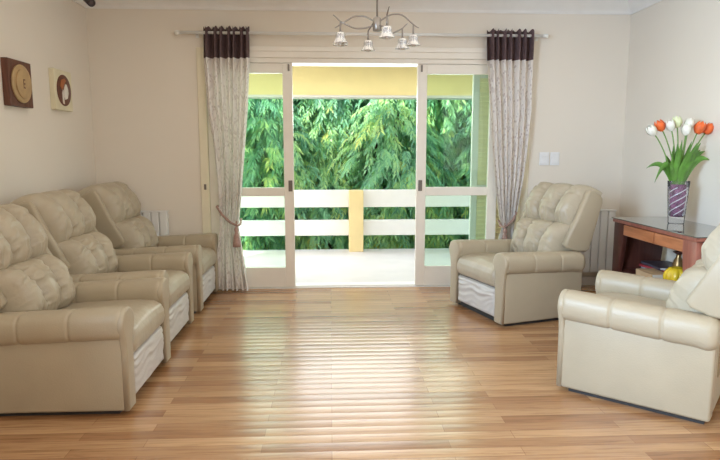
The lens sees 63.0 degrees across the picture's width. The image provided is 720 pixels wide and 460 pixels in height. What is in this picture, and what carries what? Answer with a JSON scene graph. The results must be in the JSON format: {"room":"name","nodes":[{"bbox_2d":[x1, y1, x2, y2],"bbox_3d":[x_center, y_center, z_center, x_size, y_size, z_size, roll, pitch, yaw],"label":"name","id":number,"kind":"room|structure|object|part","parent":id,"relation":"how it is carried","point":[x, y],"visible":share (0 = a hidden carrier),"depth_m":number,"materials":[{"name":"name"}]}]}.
{"room":"living room","nodes":[
{"label":"living room","id":0,"kind":"room"},
{"bbox_2d":[0,0,95,204],"bbox_3d":[-2.268,-0.234,1.456,0.200,2.630,7.975,0,8,-3],"label":"wall","id":1,"kind":"structure","parent":0,"point":[43,148],"depth_m":4.32,"materials":[{"name":"paint"}]},
{"bbox_2d":[0,57,32,107],"bbox_3d":[-2.261,-0.970,3.896,0.067,0.300,0.294,0,8,-3],"label":"wall plaque","id":2,"kind":"object","parent":1,"relation":"attached to","point":[16,75],"visible":1,"depth_m":3.82,"materials":[{"name":"brown wood"}]},
{"bbox_2d":[48,68,72,111],"bbox_3d":[-2.300,-1.077,4.531,0.054,0.304,0.294,0,8,-3],"label":"wall plaque","id":3,"kind":"object","parent":1,"relation":"attached to","point":[59,80],"visible":1,"depth_m":4.47,"materials":[{"name":"beige wood"}]},
{"bbox_3d":[-2.285,-1.077,4.532,0.007,0.236,0.236,0,8,-3],"label":"round plate","id":4,"kind":"part","parent":3,"relation":"part of","materials":[{"name":"brown ceramic"}]},
{"bbox_2d":[72,0,86,7],"bbox_3d":[-2.119,-1.467,1.296,0.097,0.143,7.575,0,8,-3],"label":"trim","id":5,"kind":"structure","parent":1,"relation":"attached to","point":[82,3],"depth_m":4.93,"materials":[{"name":"paint"}]},
{"bbox_2d":[243,248,450,282],"bbox_3d":[0.662,0.459,6.814,8.800,0.130,2.145,0,8,-3],"label":"floor","id":6,"kind":"structure","parent":0,"point":[311,265],"depth_m":6.90,"materials":[{"name":"tile"}]},
{"bbox_2d":[239,189,469,235],"bbox_3d":[0.613,-0.133,7.713,8.760,0.800,0.100,0,8,-3],"label":"balcony railing","id":7,"kind":"object","parent":6,"relation":"on","point":[387,197],"visible":0.36,"depth_m":7.63,"materials":[{"name":"white paint"}]},
{"bbox_3d":[0.613,-0.039,7.726,8.600,0.200,0.080,0,8,-3],"label":"rail","id":8,"kind":"part","parent":7,"relation":"part of","materials":[{"name":"white paint"}]},
{"bbox_3d":[0.613,-0.417,7.675,8.600,0.223,0.080,0,8,-3],"label":"rail","id":9,"kind":"part","parent":7,"relation":"part of","materials":[{"name":"white wood"}]},
{"bbox_2d":[349,190,362,251],"bbox_3d":[-0.053,-0.123,7.661,0.184,0.795,0.200,0,8,-3],"label":"pillar","id":10,"kind":"structure","parent":6,"relation":"on","point":[355,196],"depth_m":7.56,"materials":[{"name":"yellow paint"}]},
{"bbox_2d":[86,8,630,275],"bbox_3d":[0.038,-0.775,5.429,4.810,2.630,0.200,0,8,-3],"label":"wall","id":11,"kind":"structure","parent":0,"point":[144,94],"depth_m":5.24,"materials":[{"name":"paint"}]},
{"bbox_2d":[140,210,168,235],"bbox_3d":[-2.010,0.123,5.296,0.583,0.596,0.098,0,8,-3],"label":"radiator","id":12,"kind":"object","parent":11,"relation":"attached to","point":[159,219],"visible":0.23,"depth_m":5.23,"materials":[{"name":"white metal"}]},
{"bbox_2d":[140,210,168,212],"bbox_3d":[-2.009,-0.165,5.243,0.583,0.012,0.070,0,8,-3],"label":"grille","id":13,"kind":"object","parent":12,"relation":"attached to","point":[147,211],"depth_m":5.22,"materials":[{"name":"white metal"}]},
{"bbox_2d":[207,63,295,286],"bbox_3d":[-0.982,-0.473,5.342,0.757,2.031,0.054,0,8,-3],"label":"door","id":14,"kind":"structure","parent":11,"relation":"in","point":[256,276],"depth_m":5.35,"materials":[{"name":"beige paint"}]},
{"bbox_3d":[-0.634,-0.401,5.350,0.036,0.100,0.011,0,8,-3],"label":"handle","id":15,"kind":"part","parent":14,"relation":"part of","materials":[{"name":"grey metal"}]},
{"bbox_2d":[219,281,449,288],"bbox_3d":[0.056,0.524,5.607,2.847,0.028,0.200,0,8,-3],"label":"trim","id":16,"kind":"structure","parent":11,"relation":"attached to","point":[408,283],"depth_m":5.55,"materials":[{"name":"paint"}]},
{"bbox_2d":[87,0,630,14],"bbox_3d":[0.045,-1.987,5.114,4.810,0.143,0.097,0,8,-3],"label":"trim","id":17,"kind":"structure","parent":11,"relation":"attached to","point":[600,7],"depth_m":5.15,"materials":[{"name":"paint"}]},
{"bbox_2d":[174,30,548,40],"bbox_3d":[0.035,-1.711,5.148,3.270,0.060,0.104,0,8,-3],"label":"curtain rod","id":18,"kind":"object","parent":11,"relation":"attached to","point":[176,32],"visible":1,"depth_m":5.10,"materials":[{"name":"white paint"}]},
{"bbox_2d":[203,26,249,290],"bbox_3d":[-1.155,-0.601,5.202,0.385,2.322,0.178,2,8,13],"label":"curtain","id":19,"kind":"object","parent":18,"relation":"hanging from","point":[226,56],"visible":0.99,"depth_m":5.16,"materials":[{"name":"fabric"}]},
{"bbox_2d":[487,28,533,238],"bbox_3d":[1.327,-0.616,5.306,0.429,2.323,0.174,0,8,-1],"label":"curtain","id":20,"kind":"object","parent":18,"relation":"hanging from","point":[509,59],"visible":0.79,"depth_m":5.27,"materials":[{"name":"fabric"}]},
{"bbox_2d":[196,47,529,233],"bbox_3d":[0.057,-0.546,5.449,2.997,2.170,0.224,0,8,-3],"label":"trim","id":21,"kind":"structure","parent":11,"relation":"attached to","point":[201,85],"depth_m":5.27,"materials":[{"name":"yellow paint"}]},
{"bbox_2d":[250,46,486,66],"bbox_3d":[0.057,-1.565,5.307,2.847,0.137,0.230,0,8,-3],"label":"trim","id":22,"kind":"structure","parent":11,"relation":"attached to","point":[296,55],"depth_m":5.21,"materials":[{"name":"beige paint"}]},
{"bbox_2d":[414,64,495,284],"bbox_3d":[0.894,-0.486,5.436,0.753,2.031,0.054,0,8,-3],"label":"door","id":23,"kind":"structure","parent":11,"relation":"in","point":[424,274],"depth_m":5.43,"materials":[{"name":"beige paint"}]},
{"bbox_3d":[0.555,-0.409,5.410,0.036,0.100,0.011,0,8,-3],"label":"handle","id":24,"kind":"part","parent":23,"relation":"part of","materials":[{"name":"grey metal"}]},
{"bbox_2d":[469,75,500,239],"bbox_3d":[1.293,-0.476,5.602,0.480,2.050,0.045,0,8,-3],"label":"louvered shutter","id":25,"kind":"object","parent":11,"relation":"attached to","point":[480,88],"visible":0.2,"depth_m":5.55,"materials":[{"name":"paint"}]},
{"bbox_3d":[1.293,-0.476,5.602,0.480,2.050,0.045,0,8,-3],"label":"shutter frame","id":26,"kind":"part","parent":25,"relation":"part of","materials":[{"name":"white wood"}]},
{"bbox_2d":[539,152,548,164],"bbox_3d":[1.702,-0.658,5.421,0.092,0.120,0.015,0,8,-3],"label":"light switch","id":27,"kind":"object","parent":11,"relation":"attached to","point":[543,156],"visible":1,"depth_m":5.42,"materials":[{"name":"white plastic"}]},
{"bbox_2d":[550,152,559,164],"bbox_3d":[1.801,-0.659,5.426,0.086,0.120,0.015,0,8,-3],"label":"light switch","id":28,"kind":"object","parent":11,"relation":"attached to","point":[554,156],"visible":1,"depth_m":5.42,"materials":[{"name":"white plastic"}]},
{"bbox_2d":[581,276,596,284],"bbox_3d":[0.043,0.499,5.493,4.774,0.088,0.018,0,8,-3],"label":"baseboard","id":29,"kind":"structure","parent":11,"relation":"attached to","point":[586,280],"depth_m":5.59,"materials":[{"name":"paint"}]},
{"bbox_2d":[580,209,616,271],"bbox_3d":[2.040,0.102,5.500,0.673,0.589,0.098,0,8,-3],"label":"radiator","id":30,"kind":"object","parent":11,"relation":"attached to","point":[599,256],"visible":0.22,"depth_m":5.47,"materials":[{"name":"white metal"}]},
{"bbox_2d":[600,209,616,210],"bbox_3d":[2.041,-0.182,5.447,0.673,0.012,0.070,0,8,-3],"label":"grille","id":31,"kind":"object","parent":30,"relation":"attached to","point":[601,209],"depth_m":5.43,"materials":[{"name":"white metal"}]},
{"bbox_2d":[0,285,719,459],"bbox_3d":[0.237,1.108,1.717,5.210,0.100,7.875,0,8,-3],"label":"floor","id":32,"kind":"structure","parent":0,"point":[382,373],"depth_m":3.03,"materials":[{"name":"brown wood"}]},
{"bbox_2d":[0,204,170,415],"bbox_3d":[-1.593,0.368,3.132,0.941,0.986,0.816,0,8,-3],"label":"recliner armchair","id":33,"kind":"object","parent":32,"relation":"on","point":[68,347],"visible":1,"depth_m":2.83,"materials":[{"name":"beige leather"}]},
{"bbox_2d":[0,204,47,269],"bbox_3d":[-1.894,0.061,3.075,0.312,0.364,0.636,0,8,-3],"label":"cushion","id":34,"kind":"object","parent":33,"relation":"on","point":[23,240],"depth_m":3.08,"materials":[{"name":"beige leather"}]},
{"bbox_2d":[0,254,75,312],"bbox_3d":[-1.738,0.330,3.119,0.280,0.340,0.600,0,8,-3],"label":"lumbar cushion","id":35,"kind":"object","parent":33,"relation":"on","point":[34,282],"depth_m":3.03,"materials":[{"name":"beige leather"}]},
{"bbox_3d":[-1.488,0.678,2.847,0.697,0.406,0.087,0,8,-3],"label":"panel","id":36,"kind":"part","parent":33,"relation":"part of","materials":[{"name":"beige leather"}]},
{"bbox_2d":[58,299,164,352],"bbox_3d":[-1.437,0.509,3.159,0.628,0.169,0.544,0,8,-3],"label":"seat cushion","id":37,"kind":"object","parent":33,"relation":"on","point":[149,314],"depth_m":3.25,"materials":[{"name":"beige leather"}]},
{"bbox_3d":[-1.134,0.622,2.861,0.034,0.507,0.166,0,8,-3],"label":"arm","id":38,"kind":"part","parent":33,"relation":"part of","materials":[{"name":"beige leather"}]},
{"bbox_3d":[-1.167,0.535,3.505,0.034,0.507,0.166,0,8,-3],"label":"arm","id":39,"kind":"part","parent":33,"relation":"part of","materials":[{"name":"beige leather"}]},
{"bbox_2d":[9,189,193,346],"bbox_3d":[-1.673,0.246,3.914,0.941,1.016,0.816,0,8,-3],"label":"recliner armchair","id":40,"kind":"object","parent":32,"relation":"on","point":[68,221],"visible":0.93,"depth_m":3.82,"materials":[{"name":"beige leather"}]},
{"bbox_2d":[9,189,95,242],"bbox_3d":[-1.974,-0.070,3.856,0.312,0.375,0.636,0,8,-3],"label":"cushion","id":41,"kind":"object","parent":40,"relation":"on","point":[64,216],"depth_m":3.67,"materials":[{"name":"beige leather"}]},
{"bbox_2d":[57,231,117,273],"bbox_3d":[-1.818,0.207,3.902,0.280,0.351,0.600,0,8,-3],"label":"lumbar cushion","id":42,"kind":"object","parent":40,"relation":"on","point":[84,252],"depth_m":3.79,"materials":[{"name":"beige leather"}]},
{"bbox_2d":[128,270,189,307],"bbox_3d":[-1.517,0.392,3.942,0.628,0.174,0.544,0,8,-3],"label":"seat cushion","id":43,"kind":"object","parent":40,"relation":"on","point":[179,280],"depth_m":3.98,"materials":[{"name":"beige leather"}]},
{"bbox_3d":[-1.214,0.507,3.645,0.034,0.523,0.166,0,8,-3],"label":"arm","id":44,"kind":"part","parent":40,"relation":"part of","materials":[{"name":"beige leather"}]},
{"bbox_3d":[-1.247,0.419,4.288,0.034,0.523,0.166,0,8,-3],"label":"arm","id":45,"kind":"part","parent":40,"relation":"part of","materials":[{"name":"beige leather"}]},
{"bbox_2d":[78,181,218,313],"bbox_3d":[-1.723,0.113,4.884,0.941,1.016,0.816,0,8,-3],"label":"recliner armchair","id":46,"kind":"object","parent":32,"relation":"on","point":[116,208],"visible":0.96,"depth_m":4.63,"materials":[{"name":"beige leather"}]},
{"bbox_2d":[78,181,140,222],"bbox_3d":[-2.024,-0.202,4.826,0.312,0.375,0.636,0,8,-3],"label":"cushion","id":47,"kind":"object","parent":46,"relation":"on","point":[110,202],"depth_m":4.58,"materials":[{"name":"beige leather"}]},
{"bbox_2d":[115,215,158,248],"bbox_3d":[-1.868,0.075,4.871,0.280,0.351,0.600,0,8,-3],"label":"lumbar cushion","id":48,"kind":"object","parent":46,"relation":"on","point":[137,231],"depth_m":4.69,"materials":[{"name":"beige leather"}]},
{"bbox_3d":[-1.618,0.432,4.601,0.697,0.418,0.087,0,8,-3],"label":"panel","id":49,"kind":"part","parent":46,"relation":"part of","materials":[{"name":"beige leather"}]},
{"bbox_3d":[-1.263,0.375,4.615,0.034,0.523,0.166,0,8,-3],"label":"arm","id":50,"kind":"part","parent":46,"relation":"part of","materials":[{"name":"beige leather"}]},
{"bbox_2d":[202,247,215,274],"bbox_3d":[-1.567,0.260,4.912,0.628,0.174,0.544,0,8,-3],"label":"seat cushion","id":51,"kind":"object","parent":46,"relation":"on","point":[209,253],"depth_m":4.95,"materials":[{"name":"beige leather"}]},
{"bbox_3d":[-1.296,0.287,5.258,0.034,0.523,0.166,0,8,-3],"label":"arm","id":52,"kind":"part","parent":46,"relation":"part of","materials":[{"name":"beige leather"}]},
{"bbox_2d":[449,182,602,325],"bbox_3d":[1.317,0.140,4.690,0.941,1.016,0.816,-3,8,-21],"label":"recliner armchair","id":53,"kind":"object","parent":32,"relation":"on","point":[521,279],"visible":1,"depth_m":4.46,"materials":[{"name":"beige leather"}]},
{"bbox_3d":[0.787,0.341,4.865,0.034,0.523,0.166,-3,8,-21],"label":"arm","id":54,"kind":"part","parent":53,"relation":"part of","materials":[{"name":"beige leather"}]},
{"bbox_2d":[457,253,496,286],"bbox_3d":[1.171,0.294,4.655,0.628,0.174,0.544,-3,8,-21],"label":"seat cushion","id":55,"kind":"object","parent":53,"relation":"on","point":[480,269],"depth_m":4.56,"materials":[{"name":"beige leather"}]},
{"bbox_3d":[1.018,0.423,4.263,0.034,0.523,0.166,-3,8,-21],"label":"arm","id":56,"kind":"part","parent":53,"relation":"part of","materials":[{"name":"beige leather"}]},
{"bbox_2d":[511,217,569,251],"bbox_3d":[1.453,0.093,4.736,0.280,0.351,0.600,-3,8,-21],"label":"lumbar cushion","id":57,"kind":"object","parent":53,"relation":"on","point":[530,234],"depth_m":4.63,"materials":[{"name":"beige leather"}]},
{"bbox_3d":[1.351,0.460,4.392,0.697,0.418,0.087,-3,8,-21],"label":"panel","id":58,"kind":"part","parent":53,"relation":"part of","materials":[{"name":"beige leather"}]},
{"bbox_2d":[525,182,601,224],"bbox_3d":[1.599,-0.192,4.753,0.312,0.375,0.636,-3,8,-21],"label":"cushion","id":59,"kind":"object","parent":53,"relation":"on","point":[548,203],"depth_m":4.53,"materials":[{"name":"beige leather"}]},
{"bbox_2d":[556,224,719,423],"bbox_3d":[1.646,0.356,3.106,0.941,1.016,0.816,6,10,38],"label":"recliner armchair","id":60,"kind":"object","parent":32,"relation":"on","point":[652,344],"visible":1,"depth_m":2.87,"materials":[{"name":"beige leather"}]},
{"bbox_3d":[1.096,0.574,3.154,0.034,0.523,0.166,6,10,38],"label":"arm","id":61,"kind":"part","parent":60,"relation":"part of","materials":[{"name":"beige leather"}]},
{"bbox_3d":[1.497,0.505,3.661,0.034,0.523,0.166,6,10,38],"label":"arm","id":62,"kind":"part","parent":60,"relation":"part of","materials":[{"name":"beige leather"}]},
{"bbox_2d":[597,292,665,306],"bbox_3d":[1.523,0.490,3.222,0.628,0.174,0.544,6,10,38],"label":"seat cushion","id":63,"kind":"object","parent":60,"relation":"on","point":[654,298],"depth_m":3.38,"materials":[{"name":"beige leather"}]},
{"bbox_3d":[1.374,0.658,2.941,0.697,0.418,0.087,6,10,38],"label":"panel","id":64,"kind":"part","parent":60,"relation":"part of","materials":[{"name":"beige leather"}]},
{"bbox_2d":[666,259,707,312],"bbox_3d":[1.760,0.328,3.012,0.280,0.351,0.600,6,10,38],"label":"lumbar cushion","id":65,"kind":"object","parent":60,"relation":"on","point":[690,278],"depth_m":2.84,"materials":[{"name":"beige leather"}]},
{"bbox_2d":[701,224,719,269],"bbox_3d":[1.883,0.063,2.878,0.312,0.375,0.636,6,10,38],"label":"cushion","id":66,"kind":"object","parent":60,"relation":"on","point":[710,249],"depth_m":2.74,"materials":[{"name":"beige leather"}]},
{"bbox_3d":[1.841,0.652,2.992,0.025,0.380,0.580,6,10,38],"label":"panel","id":67,"kind":"part","parent":60,"relation":"part of","materials":[{"name":"beige leather"}]},
{"bbox_3d":[1.815,0.481,2.989,0.280,0.400,0.470,6,10,38],"label":"frame","id":68,"kind":"part","parent":60,"relation":"part of","materials":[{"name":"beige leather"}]},
{"bbox_2d":[612,217,716,274],"bbox_3d":[2.265,0.340,4.209,0.458,0.750,1.096,0,8,-3],"label":"table","id":69,"kind":"object","parent":32,"relation":"on","point":[636,239],"visible":0.49,"depth_m":4.35,"materials":[{"name":"red wood"}]},
{"bbox_3d":[2.052,0.296,4.654,0.038,0.716,0.150,0,8,-3],"label":"leg","id":70,"kind":"part","parent":69,"relation":"part of","materials":[{"name":"red wood"}]},
{"bbox_2d":[622,269,635,274],"bbox_3d":[2.269,0.387,4.216,0.330,0.025,0.980,0,8,-3],"label":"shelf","id":71,"kind":"object","parent":69,"relation":"attached to","point":[631,271],"depth_m":4.62,"materials":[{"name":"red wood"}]},
{"bbox_3d":[2.058,0.027,4.332,0.020,0.080,0.422,0,8,-3],"label":"drawer","id":72,"kind":"part","parent":69,"relation":"part of","materials":[{"name":"orange wood"}]},
{"bbox_3d":[2.248,0.288,4.716,0.400,0.716,0.038,0,8,-3],"label":"panel","id":73,"kind":"part","parent":69,"relation":"part of","materials":[{"name":"red wood"}]},
{"bbox_2d":[636,268,663,278],"bbox_3d":[2.142,0.333,4.298,0.135,0.060,0.220,0,8,-3],"label":"notebook","id":74,"kind":"object","parent":69,"relation":"on","point":[647,272],"visible":0.55,"depth_m":4.29,"materials":[{"name":"beige paper"}]},
{"bbox_3d":[2.078,0.080,3.945,0.020,0.080,0.336,0,8,-3],"label":"drawer","id":75,"kind":"part","parent":69,"relation":"part of","materials":[{"name":"orange wood"}]},
{"bbox_2d":[663,266,682,280],"bbox_3d":[2.187,0.325,4.057,0.167,0.140,0.172,0,8,-3],"label":"ribbed pot","id":76,"kind":"object","parent":69,"relation":"on","point":[674,273],"visible":0.5,"depth_m":4.01,"materials":[{"name":"yellow ceramic"}]},
{"bbox_2d":[672,251,682,266],"bbox_3d":[2.307,0.261,4.256,0.079,0.214,0.079,0,8,-3],"label":"brass vase","id":77,"kind":"object","parent":69,"relation":"on","point":[677,261],"visible":0.52,"depth_m":4.23,"materials":[{"name":"gold metal"}]},
{"bbox_2d":[667,180,689,224],"bbox_3d":[2.291,-0.200,4.238,0.146,0.311,0.146,0,8,-3],"label":"flower vase","id":78,"kind":"object","parent":69,"relation":"on","point":[678,194],"visible":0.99,"depth_m":4.20,"materials":[{"name":"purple glass"}]},
{"bbox_2d":[645,124,671,183],"bbox_3d":[2.143,-0.533,4.195,0.259,0.442,0.071,-2,8,-16],"label":"tulip","id":79,"kind":"object","parent":78,"relation":"in","point":[652,130],"visible":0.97,"depth_m":4.19,"materials":[{"name":"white plant"}]},
{"bbox_3d":[2.171,-0.495,4.190,0.175,0.366,0.010,-1,8,-9],"label":"stem","id":80,"kind":"part","parent":79,"relation":"part of","materials":[{"name":"green plant"}]},
{"bbox_2d":[654,119,678,165],"bbox_3d":[2.198,-0.550,4.181,0.213,0.477,0.111,0,8,-3],"label":"tulip","id":81,"kind":"object","parent":78,"relation":"on","point":[660,126],"visible":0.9,"depth_m":4.16,"materials":[{"name":"orange plant"}]},
{"bbox_3d":[2.217,-0.511,4.203,0.139,0.396,0.009,-1,8,-4],"label":"stem","id":82,"kind":"part","parent":81,"relation":"part of","materials":[{"name":"green plant"}]},
{"bbox_2d":[665,119,681,183],"bbox_3d":[2.226,-0.549,4.169,0.132,0.478,0.086,2,8,14],"label":"tulip","id":83,"kind":"object","parent":78,"relation":"in","point":[670,126],"visible":0.99,"depth_m":4.17,"materials":[{"name":"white plant"}]},
{"bbox_3d":[2.243,-0.510,4.194,0.070,0.395,0.008,-1,8,-4],"label":"stem","id":84,"kind":"part","parent":83,"relation":"part of","materials":[{"name":"green plant"}]},
{"bbox_2d":[671,116,689,183],"bbox_3d":[2.289,-0.566,4.207,0.133,0.502,0.081,5,9,33],"label":"tulip","id":85,"kind":"object","parent":78,"relation":"on","point":[678,121],"visible":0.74,"depth_m":4.18,"materials":[{"name":"green plant"}]},
{"bbox_3d":[2.275,-0.521,4.205,0.010,0.414,0.047,-3,8,-21],"label":"stem","id":86,"kind":"part","parent":85,"relation":"part of","materials":[{"name":"green plant"}]},
{"bbox_2d":[682,118,694,160],"bbox_3d":[2.346,-0.559,4.214,0.079,0.487,0.072,4,9,27],"label":"tulip","id":87,"kind":"object","parent":78,"relation":"in","point":[690,121],"visible":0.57,"depth_m":4.19,"materials":[{"name":"white plant"}]},
{"bbox_2d":[681,123,699,175],"bbox_3d":[2.336,-0.531,4.165,0.135,0.444,0.078,0,8,-3],"label":"tulip","id":88,"kind":"object","parent":78,"relation":"in","point":[686,130],"visible":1,"depth_m":4.16,"materials":[{"name":"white plant"}]},
{"bbox_3d":[2.296,-0.492,4.185,0.009,0.361,0.041,-1,8,-7],"label":"stem","id":89,"kind":"part","parent":88,"relation":"part of","materials":[{"name":"green plant"}]},
{"bbox_2d":[680,120,708,183],"bbox_3d":[2.394,-0.544,4.177,0.191,0.467,0.083,-2,8,-17],"label":"tulip","id":90,"kind":"object","parent":78,"relation":"in","point":[699,127],"visible":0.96,"depth_m":4.17,"materials":[{"name":"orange plant"}]},
{"bbox_3d":[2.346,-0.499,4.191,0.098,0.375,0.009,0,8,-3],"label":"stem","id":91,"kind":"part","parent":90,"relation":"part of","materials":[{"name":"green plant"}]},
{"bbox_2d":[696,123,713,155],"bbox_3d":[2.416,-0.541,4.209,0.224,0.454,0.071,0,8,-3],"label":"tulip","id":92,"kind":"object","parent":78,"relation":"in","point":[710,127],"visible":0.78,"depth_m":4.17,"materials":[{"name":"orange plant"}]},
{"bbox_3d":[2.099,0.419,3.750,0.038,0.716,0.150,0,8,-3],"label":"leg","id":93,"kind":"part","parent":69,"relation":"part of","materials":[{"name":"red wood"}]},
{"bbox_3d":[2.311,0.328,4.473,0.210,0.022,0.290,-1,8,-6],"label":"magazine","id":94,"kind":"object","parent":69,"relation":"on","visible":0},
{"bbox_3d":[2.311,0.307,4.470,0.210,0.020,0.290,0,8,2],"label":"magazine","id":95,"kind":"object","parent":94,"relation":"on","visible":0},
{"bbox_2d":[639,263,664,271],"bbox_3d":[2.311,0.287,4.467,0.210,0.018,0.290,-1,8,-10],"label":"magazine","id":96,"kind":"object","parent":95,"relation":"on","point":[640,264],"visible":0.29,"depth_m":4.52,"materials":[{"name":"red paper"}]},
{"bbox_2d":[641,261,672,269],"bbox_3d":[2.311,0.269,4.465,0.210,0.018,0.290,0,8,-1],"label":"magazine","id":97,"kind":"object","parent":96,"relation":"on","point":[659,265],"visible":0.79,"depth_m":4.46,"materials":[{"name":"black paper"}]},
{"bbox_2d":[248,95,471,99],"bbox_3d":[1.010,-1.709,7.577,8.000,0.030,0.265,0,8,-3],"label":"trim","id":98,"kind":"structure","parent":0,"point":[402,97],"depth_m":7.42,"materials":[{"name":"white wood"}]},
{"bbox_2d":[619,0,719,261],"bbox_3d":[2.736,-0.268,1.708,0.200,2.630,7.975,0,8,-3],"label":"wall","id":99,"kind":"structure","parent":0,"point":[674,59],"depth_m":4.69,"materials":[{"name":"paint"}]},
{"bbox_2d":[628,0,662,14],"bbox_3d":[2.588,-1.499,1.532,0.097,0.143,7.575,0,8,-3],"label":"trim","id":100,"kind":"structure","parent":99,"relation":"attached to","point":[635,6],"depth_m":5.09,"materials":[{"name":"paint"}]},
{"bbox_3d":[0.234,-1.628,1.394,5.210,0.150,7.975,0,8,-3],"label":"ceiling","id":101,"kind":"structure","parent":0,"visible":0},
{"bbox_2d":[83,0,95,6],"bbox_3d":[-2.144,-1.877,4.633,0.122,0.231,0.069,7,10,42],"label":"security camera","id":102,"kind":"object","parent":101,"relation":"attached to","point":[91,3],"visible":1,"depth_m":4.62,"materials":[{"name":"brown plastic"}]},
{"bbox_2d":[333,0,420,51],"bbox_3d":[0.116,-1.557,3.873,0.484,0.660,0.512,5,9,34],"label":"chandelier","id":103,"kind":"object","parent":101,"relation":"hanging from","point":[376,25],"visible":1,"depth_m":3.86,"materials":[{"name":"silver metal"}]},
{"bbox_3d":[-0.127,-1.253,3.822,0.081,0.070,0.081,-6,10,-39],"label":"lamp shade","id":104,"kind":"part","parent":103,"relation":"part of","materials":[{"name":"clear glass"}]},
{"bbox_3d":[-0.131,-1.264,3.906,0.081,0.070,0.081,-6,10,-39],"label":"lamp shade","id":105,"kind":"part","parent":103,"relation":"part of","materials":[{"name":"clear glass"}]},
{"bbox_3d":[-0.030,-1.351,3.829,0.294,0.091,0.064,0,8,-3],"label":"arm","id":106,"kind":"part","parent":103,"relation":"part of","materials":[{"name":"silver metal"}]},
{"bbox_3d":[-0.025,-1.382,3.892,0.285,0.086,0.040,1,8,7],"label":"arm","id":107,"kind":"part","parent":103,"relation":"part of","materials":[{"name":"silver metal"}]},
{"bbox_3d":[0.058,-1.292,4.113,0.081,0.070,0.081,-6,10,-39],"label":"lamp shade","id":108,"kind":"part","parent":103,"relation":"part of","materials":[{"name":"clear glass"}]},
{"bbox_3d":[0.112,-1.622,3.827,0.011,0.480,0.011,-4,9,-25],"label":"stem","id":109,"kind":"part","parent":103,"relation":"part of","materials":[{"name":"silver metal"}]},
{"bbox_2d":[385,16,388,29],"bbox_3d":[0.167,-1.282,3.632,0.026,0.080,0.026,0,8,-3],"label":"socket","id":110,"kind":"object","parent":103,"relation":"attached to","point":[386,26],"depth_m":3.62,"materials":[{"name":"silver metal"}]},
{"bbox_3d":[0.167,-1.228,3.639,0.081,0.070,0.081,-6,10,-39],"label":"lamp shade","id":111,"kind":"part","parent":103,"relation":"part of","materials":[{"name":"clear glass"}]},
{"bbox_3d":[0.253,-1.379,3.864,0.285,0.086,0.040,-1,8,-8],"label":"arm","id":112,"kind":"part","parent":103,"relation":"part of","materials":[{"name":"silver metal"}]},
{"bbox_3d":[0.292,-1.282,4.041,0.081,0.070,0.081,-6,10,-39],"label":"lamp shade","id":113,"kind":"part","parent":103,"relation":"part of","materials":[{"name":"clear glass"}]},
{"bbox_3d":[0.355,-1.264,3.909,0.081,0.070,0.081,-6,10,-39],"label":"lamp shade","id":114,"kind":"part","parent":103,"relation":"part of","materials":[{"name":"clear glass"}]},
{"label":"outside","id":115,"kind":"structure","parent":0,"visible":0},
{"bbox_3d":[0.197,0.361,16.086,30.000,0.100,16.280,0,8,-3],"label":"ground","id":116,"kind":"structure","parent":115,"visible":0},
{"bbox_2d":[239,99,333,249],"bbox_3d":[-1.534,-0.690,8.984,2.716,3.912,2.332,0,8,-3],"label":"leafy tree","id":117,"kind":"object","parent":116,"relation":"on","point":[265,128],"visible":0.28,"depth_m":8.36,"materials":[{"name":"green plant"}]},
{"bbox_2d":[271,99,385,249],"bbox_3d":[-0.476,-0.752,9.408,2.447,3.924,2.482,7,11,43],"label":"leafy tree","id":118,"kind":"object","parent":116,"relation":"on","point":[327,122],"visible":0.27,"depth_m":8.62,"materials":[{"name":"green plant"}]},
{"bbox_2d":[326,99,455,248],"bbox_3d":[0.439,-0.702,9.068,2.332,3.912,2.716,-5,9,-33],"label":"leafy tree","id":119,"kind":"object","parent":116,"relation":"on","point":[383,129],"visible":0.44,"depth_m":8.31,"materials":[{"name":"green plant"}]},
{"bbox_2d":[376,100,471,248],"bbox_3d":[1.212,-0.756,9.437,2.447,3.924,2.482,-4,9,-25],"label":"leafy tree","id":120,"kind":"object","parent":116,"relation":"on","point":[445,111],"visible":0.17,"depth_m":8.63,"materials":[{"name":"green plant"}]},
{"bbox_2d":[437,100,471,239],"bbox_3d":[2.173,-0.727,9.255,2.332,3.912,2.716,6,10,38],"label":"leafy tree","id":121,"kind":"object","parent":116,"relation":"on","point":[466,156],"visible":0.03,"depth_m":8.58,"materials":[{"name":"green plant"}]},
{"bbox_3d":[1.060,-2.031,6.535,8.000,0.180,2.225,0,8,-3],"label":"ceiling","id":122,"kind":"structure","parent":0,"visible":0},
{"bbox_2d":[248,66,472,95],"bbox_3d":[1.010,-1.900,7.554,8.000,0.355,0.240,0,8,-3],"label":"beam","id":123,"kind":"structure","parent":122,"relation":"attached to","point":[307,80],"depth_m":7.38,"materials":[{"name":"yellow paint"}]}
]}

